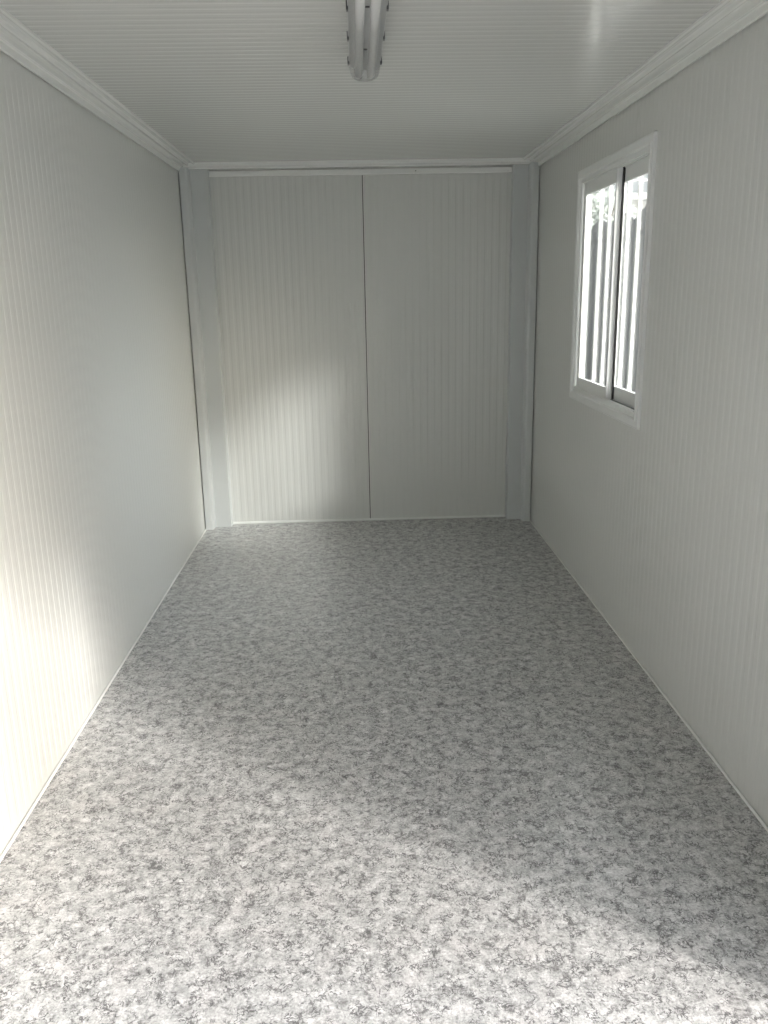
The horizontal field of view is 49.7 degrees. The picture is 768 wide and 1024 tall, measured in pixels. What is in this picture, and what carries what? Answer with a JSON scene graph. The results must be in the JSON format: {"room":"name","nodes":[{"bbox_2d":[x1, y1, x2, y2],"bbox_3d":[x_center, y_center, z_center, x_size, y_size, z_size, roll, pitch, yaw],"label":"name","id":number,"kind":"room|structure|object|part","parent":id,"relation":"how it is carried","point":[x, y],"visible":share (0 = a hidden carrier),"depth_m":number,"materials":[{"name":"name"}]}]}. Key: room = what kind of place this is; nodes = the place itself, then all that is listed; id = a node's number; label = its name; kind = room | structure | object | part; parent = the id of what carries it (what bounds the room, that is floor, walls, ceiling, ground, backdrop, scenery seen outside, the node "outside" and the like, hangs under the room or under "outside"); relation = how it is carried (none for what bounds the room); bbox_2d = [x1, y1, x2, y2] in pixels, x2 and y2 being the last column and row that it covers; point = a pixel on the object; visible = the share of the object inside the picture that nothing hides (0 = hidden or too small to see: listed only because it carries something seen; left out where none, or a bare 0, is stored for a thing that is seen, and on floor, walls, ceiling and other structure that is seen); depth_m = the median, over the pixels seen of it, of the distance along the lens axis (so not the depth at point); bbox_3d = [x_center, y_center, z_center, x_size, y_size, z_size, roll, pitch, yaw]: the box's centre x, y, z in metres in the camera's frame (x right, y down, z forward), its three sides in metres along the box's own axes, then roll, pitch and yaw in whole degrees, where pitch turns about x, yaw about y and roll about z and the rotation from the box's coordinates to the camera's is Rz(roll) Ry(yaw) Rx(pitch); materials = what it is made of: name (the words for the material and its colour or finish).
{"room":"portable cabin interior","nodes":[
{"label":"portable cabin interior","id":0,"kind":"room"},
{"bbox_2d":[0,50,205,856],"bbox_3d":[-1.233,-0.520,3.581,0.050,2.405,4.390,-2,15,-2],"label":"wall","id":1,"kind":"structure","parent":0,"point":[102,499],"depth_m":3.24,"materials":[{"name":"metal"}]},
{"bbox_2d":[0,5,194,171],"bbox_3d":[-1.176,-1.638,3.215,0.104,0.060,4.253,-2,15,-2],"label":"trim","id":2,"kind":"structure","parent":1,"relation":"attached to","point":[17,40],"depth_m":3.18,"materials":[{"name":"metal"}]},
{"bbox_2d":[0,529,206,862],"bbox_3d":[-1.176,0.661,3.798,0.009,0.009,4.200,-2,15,-2],"label":"baseboard","id":3,"kind":"structure","parent":1,"relation":"attached to","point":[157,607],"depth_m":3.18,"materials":[{"name":"white metal"}]},
{"bbox_2d":[210,166,510,521],"bbox_3d":[-0.135,-1.109,5.711,2.100,2.405,0.050,-2,15,-2],"label":"wall","id":4,"kind":"structure","parent":0,"point":[364,319],"depth_m":5.67,"materials":[{"name":"metal"}]},
{"bbox_3d":[-0.654,-1.095,5.696,1.060,2.405,0.050,-2,15,-2],"label":"wall panel","id":5,"kind":"part","parent":4,"relation":"part of","materials":[{"name":"paint"}]},
{"bbox_2d":[183,158,534,170],"bbox_3d":[-0.154,-2.233,5.333,2.300,0.038,0.102,-2,15,-2],"label":"trim","id":6,"kind":"structure","parent":4,"relation":"attached to","point":[470,162],"depth_m":5.30,"materials":[{"name":"white metal"}]},
{"bbox_2d":[209,167,511,177],"bbox_3d":[-0.148,-2.205,5.383,1.962,0.037,0.024,-2,15,-2],"label":"trim","id":7,"kind":"structure","parent":4,"relation":"attached to","point":[448,170],"depth_m":5.37,"materials":[{"name":"metal"}]},
{"bbox_2d":[233,514,504,523],"bbox_3d":[-0.104,0.053,5.988,1.959,0.017,0.009,-2,15,-2],"label":"baseboard","id":8,"kind":"structure","parent":4,"relation":"attached to","point":[503,515],"depth_m":5.99,"materials":[{"name":"white metal"}]},
{"bbox_3d":[0.398,-1.123,5.726,1.034,2.405,0.050,-2,15,-2],"label":"wall panel","id":9,"kind":"part","parent":4,"relation":"part of","materials":[{"name":"paint"}]},
{"bbox_2d":[0,0,721,162],"bbox_3d":[-0.082,-1.738,3.299,2.400,0.050,4.390,-2,15,-2],"label":"ceiling","id":10,"kind":"structure","parent":0,"point":[219,80],"depth_m":3.08,"materials":[{"name":"paint"}]},
{"bbox_2d":[346,0,388,78],"bbox_3d":[-0.047,-1.410,2.331,0.119,0.087,1.300,-2,15,-2],"label":"light","id":11,"kind":"object","parent":10,"relation":"attached to","point":[366,19],"visible":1,"depth_m":2.49,"materials":[{"name":"metal"}]},
{"bbox_2d":[0,517,767,1023],"bbox_3d":[-0.034,0.690,3.914,2.400,0.150,4.450,-2,15,-2],"label":"floor","id":12,"kind":"structure","parent":0,"point":[409,771],"depth_m":2.59,"materials":[{"name":"grey laminate"}]},
{"bbox_2d":[179,167,232,529],"bbox_3d":[-1.190,-1.042,5.602,0.172,2.372,0.160,-2,15,-2],"label":"post","id":13,"kind":"object","parent":12,"relation":"on","point":[195,190],"visible":1,"depth_m":5.54,"materials":[{"name":"white metal"}]},
{"bbox_2d":[505,162,539,520],"bbox_3d":[0.935,-1.100,5.663,0.158,2.372,0.160,-2,15,-2],"label":"post","id":14,"kind":"object","parent":12,"relation":"on","point":[524,178],"visible":1,"depth_m":5.61,"materials":[{"name":"white metal"}]},
{"bbox_2d":[530,13,767,826],"bbox_3d":[1.115,-0.584,3.648,0.050,2.405,4.390,-2,15,-2],"label":"wall","id":15,"kind":"structure","parent":0,"point":[663,524],"depth_m":3.03,"materials":[{"name":"metal"}]},
{"bbox_2d":[569,131,657,429],"bbox_3d":[1.085,-1.073,3.968,0.070,1.184,1.150,-2,15,-2],"label":"window","id":16,"kind":"structure","parent":15,"relation":"in","point":[615,193],"depth_m":3.92,"materials":[{"name":"white metal"}]},
{"bbox_3d":[1.075,-1.125,4.178,0.004,0.950,0.523,-2,15,-2],"label":"glass pane","id":17,"kind":"part","parent":16,"relation":"part of","materials":[{"name":"clear glass"}]},
{"bbox_3d":[1.075,-1.130,4.181,0.018,1.054,0.593,-2,15,-2],"label":"sash","id":18,"kind":"part","parent":16,"relation":"part of","materials":[{"name":"clear glass"}]},
{"bbox_3d":[1.071,-1.055,3.899,0.010,1.042,0.010,-2,15,-2],"label":"pull rail","id":19,"kind":"part","parent":16,"relation":"part of","materials":[{"name":"metal"}]},
{"bbox_3d":[1.116,-1.007,3.715,0.004,0.934,0.447,-2,15,-2],"label":"glass pane","id":20,"kind":"part","parent":16,"relation":"part of","materials":[{"name":"clear glass"}]},
{"bbox_3d":[1.115,-1.008,3.719,0.018,1.054,0.505,-2,15,-2],"label":"sash","id":21,"kind":"part","parent":16,"relation":"part of","materials":[{"name":"clear glass"}]},
{"bbox_2d":[523,0,767,166],"bbox_3d":[1.018,-1.697,3.278,0.104,0.060,4.253,-2,15,-2],"label":"trim","id":22,"kind":"structure","parent":15,"relation":"attached to","point":[727,18],"depth_m":3.07,"materials":[{"name":"metal"}]},
{"bbox_2d":[529,520,767,831],"bbox_3d":[1.109,0.599,3.864,0.009,0.009,4.200,-2,15,-2],"label":"baseboard","id":23,"kind":"structure","parent":15,"relation":"attached to","point":[574,578],"depth_m":3.26,"materials":[{"name":"white metal"}]}
]}

